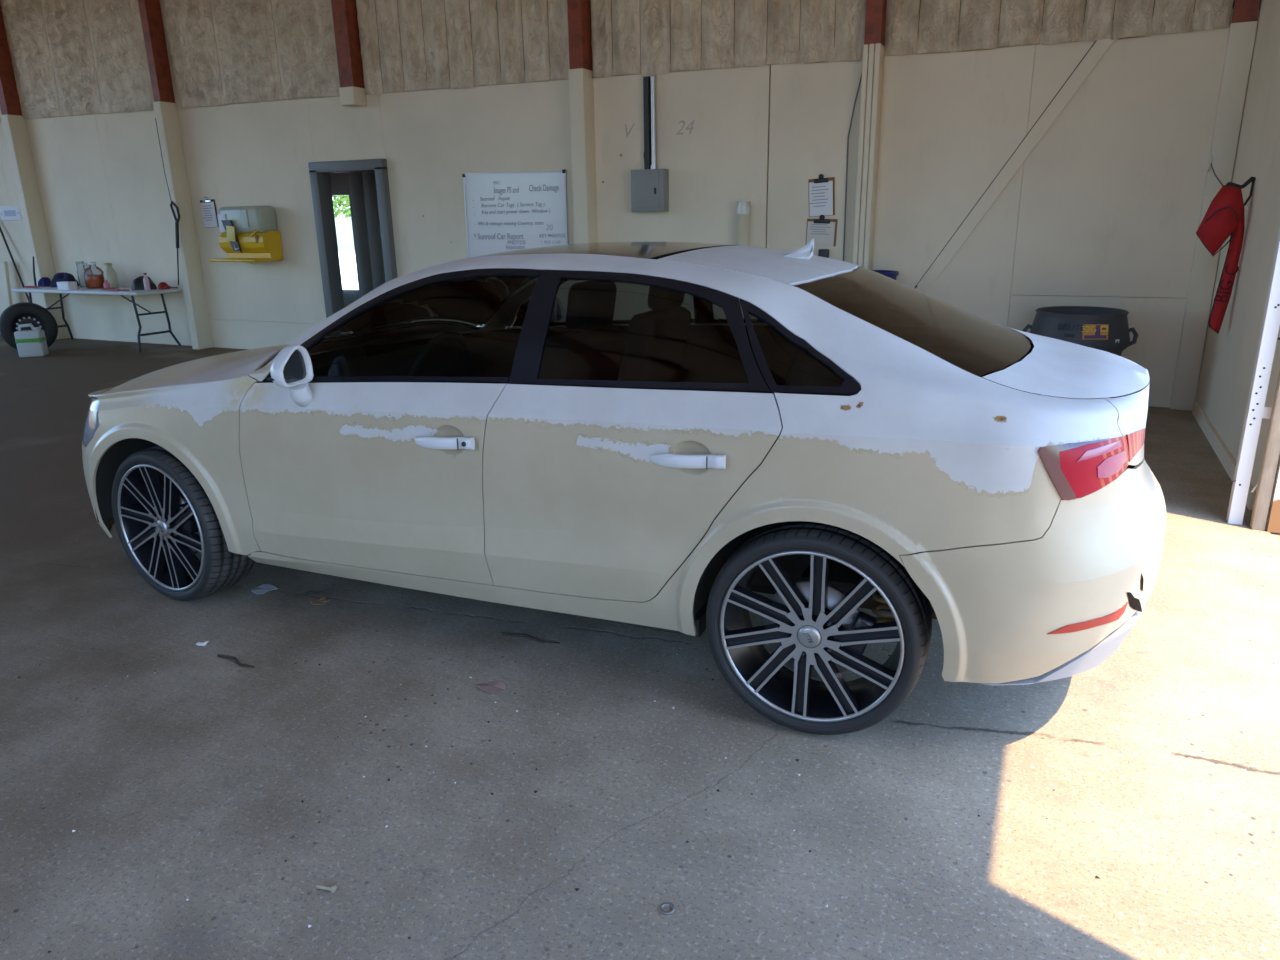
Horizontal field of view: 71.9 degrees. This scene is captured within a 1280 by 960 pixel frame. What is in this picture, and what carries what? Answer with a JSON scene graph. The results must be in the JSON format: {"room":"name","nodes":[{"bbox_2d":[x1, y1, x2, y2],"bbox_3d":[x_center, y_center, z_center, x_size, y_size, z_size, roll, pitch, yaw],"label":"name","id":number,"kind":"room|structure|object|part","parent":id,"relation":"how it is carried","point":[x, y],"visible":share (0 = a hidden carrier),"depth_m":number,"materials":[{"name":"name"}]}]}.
{"room":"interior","nodes":[
{"label":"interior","id":0,"kind":"room"},
{"bbox_2d":[330,172,360,289],"bbox_3d":[-3.092,-5.314,18.302,10.980,2.825,0.140,7,18,24],"label":"wall","id":1,"kind":"structure","parent":0,"point":[340,183],"depth_m":19.62,"materials":[{"name":"grey"}]},
{"bbox_2d":[349,171,384,296],"bbox_3d":[-2.550,-3.331,12.010,3.400,2.600,0.075,7,18,24],"label":"door","id":2,"kind":"structure","parent":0,"point":[363,190],"depth_m":12.55,"materials":[{"name":"grey metal"}]},
{"bbox_3d":[-3.980,-3.494,12.641,0.226,2.600,0.040,7,18,24],"label":"wall panel","id":3,"kind":"part","parent":2,"relation":"part of","materials":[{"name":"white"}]},
{"bbox_3d":[-3.762,-3.469,12.543,0.226,2.600,0.040,7,18,24],"label":"wall panel","id":4,"kind":"part","parent":2,"relation":"part of","materials":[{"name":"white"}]},
{"bbox_2d":[0,0,1259,407],"bbox_3d":[-3.203,-3.840,9.554,16.690,5.000,0.161,7,18,24],"label":"wall","id":5,"kind":"structure","parent":0,"point":[1104,210],"depth_m":7.76,"materials":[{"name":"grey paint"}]},
{"bbox_2d":[0,206,21,220],"bbox_3d":[-8.699,-3.685,12.195,0.460,0.190,0.020,7,18,24],"label":"paper sign","id":6,"kind":"object","parent":5,"relation":"attached to","point":[7,213],"visible":0.86,"depth_m":12.18,"materials":[{"name":"white paper"}]},
{"bbox_2d":[3,210,15,215],"bbox_3d":[-8.702,-3.683,12.189,0.260,0.080,0.002,7,18,24],"label":"print","id":7,"kind":"object","parent":6,"relation":"attached to","point":[5,212],"depth_m":12.19,"materials":[{"name":"grey paper"}]},
{"bbox_3d":[-9.434,-3.576,12.623,2.936,2.946,0.040,7,18,24],"label":"wall panel","id":8,"kind":"part","parent":5,"relation":"part of","materials":[{"name":"beige paint"}]},
{"bbox_2d":[0,4,68,339],"bbox_3d":[-8.166,-4.366,11.611,0.140,5.000,0.224,7,18,24],"label":"trim","id":9,"kind":"structure","parent":5,"relation":"attached to","point":[14,125],"depth_m":11.67,"materials":[{"name":"beige paint"}]},
{"bbox_3d":[-8.187,-5.729,11.213,0.128,2.160,0.208,7,18,24],"label":"red steel post","id":10,"kind":"part","parent":9,"relation":"part of","materials":[{"name":"red metal"}]},
{"bbox_3d":[-7.434,-3.340,11.714,1.476,2.946,0.040,7,18,24],"label":"wall panel","id":11,"kind":"part","parent":5,"relation":"part of","materials":[{"name":"beige paint"}]},
{"bbox_3d":[-6.117,-3.185,11.116,1.427,2.947,0.040,7,18,24],"label":"wall panel","id":12,"kind":"part","parent":5,"relation":"part of","materials":[{"name":"beige paint"}]},
{"bbox_2d":[155,118,179,284],"bbox_3d":[-5.569,-3.285,10.495,0.226,1.902,0.046,7,18,24],"label":"hanging cable","id":13,"kind":"object","parent":5,"relation":"hanging from","point":[177,220],"visible":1,"depth_m":10.52,"materials":[{"name":"black plastic"}]},
{"bbox_2d":[138,0,213,349],"bbox_3d":[-5.550,-4.058,10.422,0.120,5.000,0.224,7,18,24],"label":"pillar","id":14,"kind":"structure","parent":5,"relation":"attached to","point":[166,115],"depth_m":10.48,"materials":[{"name":"beige paint"}]},
{"bbox_3d":[-5.570,-5.406,10.028,0.108,2.190,0.208,7,18,24],"label":"red steel post","id":15,"kind":"part","parent":14,"relation":"part of","materials":[{"name":"red metal"}]},
{"bbox_2d":[200,197,218,227],"bbox_3d":[-5.183,-3.217,10.609,0.261,0.358,0.021,7,18,24],"label":"clipboard","id":16,"kind":"object","parent":5,"relation":"attached to","point":[208,207],"visible":0.94,"depth_m":10.61,"materials":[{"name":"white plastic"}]},
{"bbox_2d":[210,206,282,261],"bbox_3d":[-4.588,-2.842,10.194,0.750,0.612,0.400,7,18,24],"label":"station","id":17,"kind":"object","parent":5,"relation":"attached to","point":[250,234],"visible":1,"depth_m":10.12,"materials":[{"name":"grey"}]},
{"bbox_2d":[210,258,281,261],"bbox_3d":[-4.587,-2.566,10.278,0.740,0.035,0.400,7,18,24],"label":"drip tray","id":18,"kind":"object","parent":17,"relation":"on","point":[217,259],"depth_m":10.13,"materials":[{"name":"yellow plastic"}]},
{"bbox_3d":[-4.529,-3.006,10.195,0.660,0.300,0.260,7,18,24],"label":"water tank","id":19,"kind":"part","parent":17,"relation":"part of","materials":[{"name":"grey"}]},
{"bbox_3d":[-4.526,-3.143,10.348,2.087,2.542,0.040,7,18,24],"label":"wall panel","id":20,"kind":"part","parent":5,"relation":"part of","materials":[{"name":"beige paint"}]},
{"bbox_3d":[-4.502,-1.754,10.762,2.087,0.352,0.040,7,18,24],"label":"wall panel","id":21,"kind":"part","parent":5,"relation":"part of","materials":[{"name":"beige paint"}]},
{"bbox_3d":[-3.147,-3.820,9.464,0.988,0.788,0.040,7,18,24],"label":"wall panel","id":22,"kind":"part","parent":5,"relation":"part of","materials":[{"name":"beige paint"}]},
{"bbox_2d":[331,0,366,106],"bbox_3d":[-3.009,-5.035,8.894,0.190,2.340,0.194,7,18,24],"label":"trim","id":23,"kind":"structure","parent":5,"relation":"attached to","point":[344,12],"depth_m":9.03,"materials":[{"name":"red metal"}]},
{"bbox_2d":[308,158,397,317],"bbox_3d":[-3.123,-2.440,9.876,1.030,2.130,0.200,7,18,24],"label":"door frame","id":24,"kind":"structure","parent":5,"relation":"in","point":[319,172],"depth_m":9.76,"materials":[{"name":"grey paint"}]},
{"bbox_3d":[-1.572,-2.601,9.065,2.447,2.847,0.040,7,18,24],"label":"wall panel","id":25,"kind":"part","parent":5,"relation":"part of","materials":[{"name":"beige paint"}]},
{"bbox_2d":[462,169,568,257],"bbox_3d":[-1.252,-2.615,8.865,1.212,0.923,0.030,7,18,24],"label":"whiteboard","id":26,"kind":"object","parent":5,"relation":"attached to","point":[505,211],"visible":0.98,"depth_m":8.84,"materials":[{"name":"white"}]},
{"bbox_2d":[567,0,597,243],"bbox_3d":[-0.535,-3.470,8.154,0.150,5.000,0.204,7,18,24],"label":"pillar","id":27,"kind":"structure","parent":5,"relation":"attached to","point":[581,92],"depth_m":8.13,"materials":[{"name":"beige paint"}]},
{"bbox_3d":[-0.555,-4.780,7.772,0.138,2.270,0.188,7,18,24],"label":"red steel post","id":28,"kind":"part","parent":27,"relation":"part of","materials":[{"name":"red metal"}]},
{"bbox_2d":[0,0,1233,121],"bbox_3d":[-3.395,-5.099,9.120,16.427,2.333,0.171,7,18,24],"label":"wall","id":29,"kind":"structure","parent":5,"relation":"attached to","point":[703,34],"depth_m":8.56,"materials":[{"name":"wood"}]},
{"bbox_2d":[631,76,668,211],"bbox_3d":[0.081,-3.041,8.018,0.330,1.155,0.137,7,18,24],"label":"electrical box","id":30,"kind":"object","parent":5,"relation":"attached to","point":[650,184],"visible":1,"depth_m":8.05,"materials":[{"name":"grey metal"}]},
{"bbox_3d":[0.051,-2.652,8.089,0.265,0.315,0.008,7,18,24],"label":"door","id":31,"kind":"part","parent":30,"relation":"part of","materials":[{"name":"grey metal"}]},
{"bbox_3d":[0.334,-2.353,8.207,1.748,2.788,0.040,7,18,24],"label":"wall panel","id":32,"kind":"part","parent":5,"relation":"part of","materials":[{"name":"beige paint"}]},
{"bbox_2d":[737,201,750,245],"bbox_3d":[0.927,-1.677,7.984,0.124,1.612,0.124,7,18,24],"label":"paper roll","id":33,"kind":"object","parent":5,"relation":"attached to","point":[743,207],"visible":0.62,"depth_m":7.77,"materials":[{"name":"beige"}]},
{"bbox_3d":[1.529,-2.212,7.663,0.868,2.788,0.040,7,18,24],"label":"wall panel","id":34,"kind":"part","parent":5,"relation":"part of","materials":[{"name":"beige paint"}]},
{"bbox_2d":[805,215,837,245],"bbox_3d":[1.565,-2.154,7.625,0.272,0.263,0.021,7,18,24],"label":"clipboard","id":35,"kind":"object","parent":5,"relation":"attached to","point":[823,231],"visible":0.94,"depth_m":7.62,"materials":[{"name":"brown"}]},
{"bbox_2d":[808,174,834,216],"bbox_3d":[1.552,-2.432,7.546,0.241,0.349,0.021,7,18,24],"label":"clipboard","id":36,"kind":"object","parent":5,"relation":"attached to","point":[821,190],"visible":1,"depth_m":7.55,"materials":[{"name":"brown"}]},
{"bbox_2d":[818,249,828,257],"bbox_3d":[1.592,-1.934,7.656,0.085,0.130,0.067,7,18,24],"label":"wall box","id":37,"kind":"object","parent":5,"relation":"attached to","point":[821,252],"visible":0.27,"depth_m":7.62,"materials":[{"name":"black plastic"}]},
{"bbox_2d":[843,73,861,260],"bbox_3d":[1.779,-2.564,7.393,0.114,1.622,0.016,8,19,29],"label":"hanging cable","id":38,"kind":"object","parent":5,"relation":"hanging from","point":[861,73],"visible":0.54,"depth_m":7.39,"materials":[{"name":"grey paint"}]},
{"bbox_2d":[852,0,886,269],"bbox_3d":[1.861,-3.189,7.071,0.134,5.000,0.194,7,18,24],"label":"trim","id":39,"kind":"structure","parent":5,"relation":"attached to","point":[875,17],"depth_m":7.11,"materials":[{"name":"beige metal"}]},
{"bbox_3d":[1.842,-4.487,6.691,0.128,2.295,0.178,7,18,24],"label":"red steel post","id":40,"kind":"part","parent":39,"relation":"part of","materials":[{"name":"red metal"}]},
{"bbox_3d":[2.462,-2.102,7.240,1.179,2.799,0.040,7,18,24],"label":"wall panel","id":41,"kind":"part","parent":5,"relation":"part of","materials":[{"name":"beige paint"}]},
{"bbox_2d":[915,35,1114,291],"bbox_3d":[2.875,-2.417,6.905,1.287,1.874,0.022,7,18,24],"label":"trim","id":42,"kind":"structure","parent":5,"relation":"attached to","point":[1098,49],"depth_m":6.84,"materials":[{"name":"grey"}]},
{"bbox_3d":[3.641,-1.026,6.991,1.386,0.836,0.040,7,18,24],"label":"wall panel","id":43,"kind":"part","parent":5,"relation":"part of","materials":[{"name":"beige paint"}]},
{"bbox_3d":[3.618,-2.368,6.591,1.387,1.957,0.040,7,18,24],"label":"wall panel","id":44,"kind":"part","parent":5,"relation":"part of","materials":[{"name":"beige paint"}]},
{"bbox_2d":[1170,0,1259,410],"bbox_3d":[4.140,-2.941,6.104,0.155,5.000,0.064,7,18,24],"label":"pillar","id":45,"kind":"structure","parent":5,"relation":"attached to","point":[1243,26],"depth_m":6.30,"materials":[{"name":"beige paint"}]},
{"bbox_3d":[4.122,-4.208,5.734,0.143,2.360,0.048,7,18,24],"label":"red steel post","id":46,"kind":"part","parent":45,"relation":"part of","materials":[{"name":"red metal"}]},
{"bbox_2d":[0,290,1279,959],"bbox_3d":[-4.228,-0.750,8.209,16.600,0.120,20.900,7,18,24],"label":"floor","id":47,"kind":"structure","parent":0,"point":[1133,782],"depth_m":2.47,"materials":[{"name":"concrete"}]},
{"bbox_2d":[0,261,12,310],"bbox_3d":[-8.964,-2.557,12.495,0.243,1.069,0.100,7,18,24],"label":"plank","id":48,"kind":"object","parent":47,"relation":"on","point":[5,288],"visible":0.47,"depth_m":12.42,"materials":[{"name":"beige wood"}]},
{"bbox_2d":[0,227,29,301],"bbox_3d":[-8.592,-2.788,12.248,0.991,1.626,0.113,10,20,33],"label":"broom","id":49,"kind":"object","parent":47,"relation":"on","point":[1,232],"visible":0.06,"depth_m":12.29,"materials":[{"name":"black plastic"}]},
{"bbox_2d":[0,302,57,348],"bbox_3d":[-7.606,-1.897,10.981,0.610,0.610,0.216,-13,20,-34],"label":"wheel","id":50,"kind":"object","parent":47,"relation":"on","point":[16,314],"visible":0.66,"depth_m":10.89,"materials":[{"name":"black rubber"}]},
{"bbox_2d":[14,323,48,357],"bbox_3d":[-7.343,-1.689,10.640,0.276,0.397,0.196,-5,17,-14],"label":"jug","id":51,"kind":"object","parent":47,"relation":"on","point":[30,343],"visible":1,"depth_m":10.57,"materials":[{"name":"grey plastic"}]},
{"bbox_3d":[-7.358,-1.829,10.595,0.192,0.102,0.041,-5,17,-14],"label":"handle","id":52,"kind":"part","parent":51,"relation":"part of","materials":[{"name":"grey plastic"}]},
{"bbox_2d":[11,286,180,351],"bbox_3d":[-6.992,-2.102,11.403,2.460,0.729,0.600,7,18,24],"label":"folding table","id":53,"kind":"object","parent":47,"relation":"on","point":[83,289],"visible":0.78,"depth_m":11.06,"materials":[{"name":"grey plastic"}]},
{"bbox_2d":[33,256,36,285],"bbox_3d":[-7.940,-2.720,11.552,0.089,0.403,0.060,7,18,24],"label":"rod","id":54,"kind":"object","parent":53,"relation":"on","point":[34,276],"visible":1,"depth_m":11.56,"materials":[{"name":"black plastic"}]},
{"bbox_2d":[25,286,51,287],"bbox_3d":[-7.863,-2.523,11.540,0.500,0.028,0.028,6,18,22],"label":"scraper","id":55,"kind":"object","parent":53,"relation":"on","point":[25,286],"visible":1,"depth_m":11.55,"materials":[{"name":"red plastic"}]},
{"bbox_2d":[38,277,50,286],"bbox_3d":[-7.942,-2.641,11.770,0.167,0.124,0.173,-8,18,-22],"label":"rag","id":56,"kind":"object","parent":53,"relation":"on","point":[44,281],"visible":0.84,"depth_m":11.72,"materials":[{"name":"blue fabric"}]},
{"bbox_2d":[50,272,78,287],"bbox_3d":[-7.603,-2.649,11.666,0.425,0.188,0.250,7,18,24],"label":"cloth","id":57,"kind":"object","parent":53,"relation":"on","point":[58,277],"visible":0.73,"depth_m":11.61,"materials":[{"name":"blue fabric"}]},
{"bbox_3d":[-7.847,-2.257,12.040,0.066,0.691,0.144,-6,17,-17],"label":"leg","id":58,"kind":"part","parent":53,"relation":"part of","materials":[{"name":"black metal"}]},
{"bbox_2d":[57,281,77,289],"bbox_3d":[-7.265,-2.467,11.194,0.220,0.098,0.120,7,18,24],"label":"carton","id":59,"kind":"object","parent":53,"relation":"on","point":[63,285],"visible":1,"depth_m":11.15,"materials":[{"name":"white cardboard"}]},
{"bbox_2d":[75,261,84,286],"bbox_3d":[-7.276,-2.681,11.504,0.100,0.328,0.100,7,18,24],"label":"bottle","id":60,"kind":"object","parent":53,"relation":"on","point":[75,261],"visible":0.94,"depth_m":11.50,"materials":[{"name":"glass"}]},
{"bbox_2d":[84,262,104,288],"bbox_3d":[-6.993,-2.629,11.312,0.230,0.328,0.230,7,18,24],"label":"bottle","id":61,"kind":"object","parent":53,"relation":"on","point":[92,281],"visible":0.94,"depth_m":11.26,"materials":[{"name":"clear plastic"}]},
{"bbox_2d":[103,280,109,287],"bbox_3d":[-6.661,-2.439,11.023,0.070,0.118,0.070,7,18,24],"label":"bottle","id":62,"kind":"object","parent":53,"relation":"on","point":[106,284],"visible":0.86,"depth_m":11.00,"materials":[{"name":"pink plastic"}]},
{"bbox_2d":[103,263,118,287],"bbox_3d":[-6.769,-2.612,11.276,0.150,0.308,0.150,7,18,24],"label":"bottle","id":63,"kind":"object","parent":53,"relation":"on","point":[109,274],"visible":0.88,"depth_m":11.23,"materials":[{"name":"beige plastic"}]},
{"bbox_2d":[108,288,129,290],"bbox_3d":[-6.363,-2.324,10.785,0.400,0.028,0.028,8,19,27],"label":"bar","id":64,"kind":"object","parent":53,"relation":"on","point":[109,289],"visible":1,"depth_m":10.79,"materials":[{"name":"red plastic"}]},
{"bbox_3d":[-6.136,-1.911,10.778,0.066,0.691,0.144,-6,17,-17],"label":"leg","id":65,"kind":"part","parent":53,"relation":"part of","materials":[{"name":"black metal"}]},
{"bbox_2d":[132,276,157,289],"bbox_3d":[-6.147,-2.452,10.963,0.303,0.161,0.261,-1,17,0],"label":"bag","id":66,"kind":"object","parent":53,"relation":"on","point":[138,284],"visible":0.76,"depth_m":10.88,"materials":[{"name":"black fabric"}]},
{"bbox_2d":[143,273,150,290],"bbox_3d":[-6.002,-2.410,10.731,0.064,0.208,0.064,7,18,24],"label":"bottle","id":67,"kind":"object","parent":53,"relation":"on","point":[145,279],"visible":1,"depth_m":10.71,"materials":[{"name":"pink plastic"}]},
{"bbox_2d":[158,282,169,289],"bbox_3d":[-5.910,-2.409,10.934,0.104,0.087,0.125,7,18,24],"label":"glove","id":68,"kind":"object","parent":53,"relation":"on","point":[162,285],"visible":1,"depth_m":10.91,"materials":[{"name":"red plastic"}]},
{"bbox_3d":[-5.941,-2.032,11.174,0.144,0.691,0.066,-7,18,-20],"label":"leg","id":69,"kind":"part","parent":53,"relation":"part of","materials":[{"name":"black metal"}]},
{"bbox_2d":[196,641,208,645],"bbox_3d":[-1.621,0.604,3.273,0.046,0.013,0.026,-4,17,-9],"label":"chip","id":70,"kind":"object","parent":47,"relation":"on","point":[205,642],"visible":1,"depth_m":3.27,"materials":[{"name":"white"}]},
{"bbox_2d":[217,654,254,667],"bbox_3d":[-1.437,0.642,3.136,0.191,0.013,0.026,10,20,32],"label":"twig","id":71,"kind":"object","parent":47,"relation":"on","point":[218,655],"visible":1,"depth_m":3.14,"materials":[{"name":"brown"}]},
{"bbox_2d":[251,584,277,593],"bbox_3d":[-1.599,0.463,3.744,0.084,0.013,0.100,-17,23,-42],"label":"scrap","id":72,"kind":"object","parent":47,"relation":"on","point":[264,588],"visible":1,"depth_m":3.74,"materials":[{"name":"grey paper"}]},
{"bbox_2d":[295,588,334,597],"bbox_3d":[-1.363,0.472,3.704,0.161,0.013,0.026,-8,18,-22],"label":"twig","id":73,"kind":"object","parent":47,"relation":"on","point":[309,592],"visible":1,"depth_m":3.70,"materials":[{"name":"brown"}]},
{"bbox_2d":[310,597,329,604],"bbox_3d":[-1.307,0.498,3.608,0.075,0.011,0.055,-9,18,-25],"label":"dry leaf","id":74,"kind":"object","parent":47,"relation":"on","point":[323,600],"visible":1,"depth_m":3.61,"materials":[{"name":"brown plant"}]},
{"bbox_2d":[316,884,336,892],"bbox_3d":[-0.733,0.950,2.058,0.047,0.016,0.016,3,17,13],"label":"bolt","id":75,"kind":"object","parent":47,"relation":"on","point":[333,887],"visible":1,"depth_m":2.06,"materials":[{"name":"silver metal"}]},
{"bbox_2d":[476,680,505,693],"bbox_3d":[-0.494,0.686,2.932,0.099,0.013,0.073,0,17,2],"label":"scrap","id":76,"kind":"object","parent":47,"relation":"on","point":[498,686],"visible":1,"depth_m":2.93,"materials":[{"name":"brown"}]},
{"bbox_2d":[501,632,559,642],"bbox_3d":[-0.407,0.585,3.269,0.241,0.013,0.026,6,18,24],"label":"twig","id":77,"kind":"object","parent":47,"relation":"on","point":[502,633],"visible":1,"depth_m":3.27,"materials":[{"name":"brown"}]},
{"bbox_2d":[82,239,1165,734],"bbox_3d":[-0.348,-0.267,3.676,4.429,1.412,1.989,7,18,25],"label":"car","id":78,"kind":"object","parent":47,"relation":"on","point":[660,436],"visible":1,"depth_m":2.64,"materials":[{"name":"white paint"}]},
{"bbox_2d":[104,344,288,392],"bbox_3d":[-1.704,-0.603,4.206,1.210,0.234,1.566,6,18,23],"label":"hood","id":79,"kind":"object","parent":78,"relation":"attached to","point":[233,364],"depth_m":3.68,"materials":[{"name":"white paint"}]},
{"bbox_2d":[283,349,306,382],"bbox_3d":[-1.171,-0.384,2.973,0.001,0.114,0.112,8,19,29],"label":"mirror glass","id":80,"kind":"object","parent":78,"relation":"attached to","point":[294,360],"depth_m":2.98,"materials":[{"name":"grey mirror"}]},
{"bbox_3d":[-0.939,-0.011,3.051,1.136,0.709,0.058,6,18,23],"label":"door","id":81,"kind":"part","parent":78,"relation":"part of","materials":[{"name":"white paint"}]},
{"bbox_3d":[-0.630,-0.120,2.812,0.226,0.046,0.042,7,18,25],"label":"door handle","id":82,"kind":"part","parent":78,"relation":"part of","materials":[{"name":"white paint"}]},
{"bbox_3d":[-0.092,-0.886,3.390,0.748,0.048,1.124,6,18,23],"label":"sunroof glass","id":83,"kind":"part","parent":78,"relation":"part of","materials":[{"name":"black glass"}]},
{"bbox_3d":[-0.055,0.062,2.672,0.983,0.707,0.057,6,18,23],"label":"door","id":84,"kind":"part","parent":78,"relation":"part of","materials":[{"name":"white paint"}]},
{"bbox_3d":[0.130,-0.056,2.488,0.226,0.046,0.042,7,18,25],"label":"door handle","id":85,"kind":"part","parent":78,"relation":"part of","materials":[{"name":"white paint"}]},
{"bbox_3d":[0.445,0.010,3.421,0.480,0.160,1.240,6,18,23],"label":"seat","id":86,"kind":"part","parent":78,"relation":"part of","materials":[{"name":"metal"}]},
{"bbox_3d":[1.395,-0.287,2.900,0.469,0.296,1.236,6,18,23],"label":"trunk lid","id":87,"kind":"part","parent":78,"relation":"part of","materials":[{"name":"white paint"}]},
{"bbox_2d":[1038,436,1128,499],"bbox_3d":[1.147,-0.036,2.260,0.346,0.145,0.062,-9,18,-25],"label":"tail light","id":88,"kind":"object","parent":78,"relation":"attached to","point":[1069,467],"depth_m":2.22,"materials":[{"name":"red plastic"}]},
{"bbox_2d":[1126,428,1144,461],"bbox_3d":[1.357,-0.110,2.424,0.033,0.078,0.235,12,21,38],"label":"tail light","id":89,"kind":"object","parent":78,"relation":"on","point":[1135,437],"depth_m":2.38,"materials":[{"name":"red plastic"}]},
{"bbox_2d":[18,519,1274,952],"bbox_3d":[-0.852,0.675,3.010,5.691,0.005,2.590,7,18,24],"label":"grit","id":90,"kind":"object","parent":47,"relation":"on","point":[797,760],"visible":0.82,"depth_m":2.48,"materials":[{"name":"brown"}]},
{"bbox_2d":[660,902,674,914],"bbox_3d":[0.061,0.964,1.986,0.034,0.004,0.034,7,18,24],"label":"washer","id":91,"kind":"object","parent":47,"relation":"on","point":[662,905],"visible":1,"depth_m":1.98,"materials":[{"name":"silver metal"}]},
{"bbox_2d":[872,270,898,279],"bbox_3d":[1.950,-1.234,7.457,0.388,1.030,0.388,-7,18,-19],"label":"storage bin","id":92,"kind":"object","parent":47,"relation":"on","point":[892,274],"visible":0.15,"depth_m":7.21,"materials":[{"name":"blue plastic"}]},
{"bbox_2d":[1022,306,1137,355],"bbox_3d":[3.250,-0.873,6.595,0.680,0.785,0.680,-7,18,-19],"label":"storage box","id":93,"kind":"object","parent":47,"relation":"on","point":[1106,329],"visible":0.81,"depth_m":6.27,"materials":[{"name":"grey plastic"}]},
{"bbox_3d":[2.927,-1.106,6.649,0.094,0.139,0.036,4,17,16],"label":"can handle","id":94,"kind":"part","parent":93,"relation":"part of","materials":[{"name":"grey plastic"}]},
{"bbox_2d":[1064,333,1074,337],"bbox_3d":[3.053,-1.026,6.273,0.070,0.026,0.002,11,9,35],"label":"print","id":95,"kind":"object","parent":93,"relation":"attached to","point":[1065,335],"depth_m":6.27},
{"bbox_3d":[3.205,-1.007,6.213,0.150,0.024,0.002,1,5,7],"label":"label panel","id":96,"kind":"part","parent":93,"relation":"part of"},
{"bbox_3d":[3.220,-1.053,6.207,0.035,0.070,0.001,1,6,7],"label":"label panel","id":97,"kind":"part","parent":93,"relation":"part of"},
{"label":"label panel","id":98,"kind":"part","parent":93,"relation":"part of","materials":[{"name":"yellow paper"}]},
{"bbox_3d":[3.542,-1.033,6.370,0.094,0.139,0.036,10,20,33],"label":"can handle","id":99,"kind":"part","parent":93,"relation":"part of","materials":[{"name":"grey plastic"}]},
{"bbox_2d":[1226,227,1279,524],"bbox_3d":[2.929,-1.081,3.961,0.164,2.700,0.075,7,18,24],"label":"door track","id":100,"kind":"object","parent":47,"relation":"on","point":[1255,410],"visible":0.94,"depth_m":4.16,"materials":[{"name":"white metal"}]},
{"bbox_2d":[1195,0,1279,529],"bbox_3d":[1.839,-1.393,1.045,0.160,5.000,11.790,7,18,24],"label":"wall","id":101,"kind":"structure","parent":0,"point":[1228,358],"depth_m":5.41,"materials":[{"name":"paint"}]},
{"bbox_2d":[1192,401,1255,509],"bbox_3d":[3.666,-0.220,5.597,0.022,0.090,2.500,7,18,24],"label":"baseboard","id":102,"kind":"structure","parent":101,"relation":"attached to","point":[1222,452],"depth_m":5.52,"materials":[{"name":"paint"}]},
{"bbox_2d":[1196,152,1255,333],"bbox_3d":[3.874,-1.633,5.989,0.282,1.173,1.037,7,18,24],"label":"jacket","id":103,"kind":"object","parent":101,"relation":"hanging from","point":[1224,217],"visible":1,"depth_m":5.58,"materials":[{"name":"red fabric"}]},
{"bbox_3d":[4.043,-2.259,6.262,0.027,0.134,0.062,11,21,36],"label":"frayed cord","id":104,"kind":"part","parent":103,"relation":"part of","materials":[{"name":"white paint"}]},
{"bbox_3d":[3.877,-2.059,5.935,0.013,0.192,0.902,7,18,25],"label":"hanging cord","id":105,"kind":"part","parent":103,"relation":"part of","materials":[{"name":"black fabric"}]},
{"bbox_2d":[1250,370,1279,530],"bbox_3d":[2.964,-0.925,3.923,0.055,2.420,0.050,7,18,24],"label":"trim","id":106,"kind":"structure","parent":101,"relation":"attached to","point":[1271,454],"depth_m":4.17,"materials":[{"name":"brown wood"}]},
{"bbox_2d":[1266,464,1279,532],"bbox_3d":[3.053,-0.906,3.856,0.150,2.420,0.020,7,18,24],"label":"trim","id":107,"kind":"structure","parent":101,"relation":"attached to","point":[1273,525],"depth_m":4.19,"materials":[{"name":"wood"}]},
{"label":"outside","id":108,"kind":"structure","parent":0,"visible":0},
{"bbox_2d":[1270,532,1279,547],"bbox_3d":[-8.094,1.646,0.443,136.500,0.128,103.300,7,18,24],"label":"ground","id":109,"kind":"structure","parent":108,"point":[1276,536],"depth_m":4.18,"materials":[{"name":"concrete"}]},
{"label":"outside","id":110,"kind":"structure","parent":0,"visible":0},
{"bbox_2d":[338,251,358,289],"bbox_3d":[6.580,-7.427,30.262,60.000,0.120,30.000,7,18,24],"label":"ground","id":111,"kind":"structure","parent":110,"point":[347,259],"depth_m":30.01,"materials":[{"name":"white concrete"}]},
{"bbox_2d":[332,195,357,277],"bbox_3d":[-7.912,-7.680,24.339,2.715,4.244,2.709,7,18,24],"label":"tree","id":112,"kind":"object","parent":111,"relation":"on","point":[340,199],"visible":0.06,"depth_m":23.96,"materials":[{"name":"green plant"}]}
]}

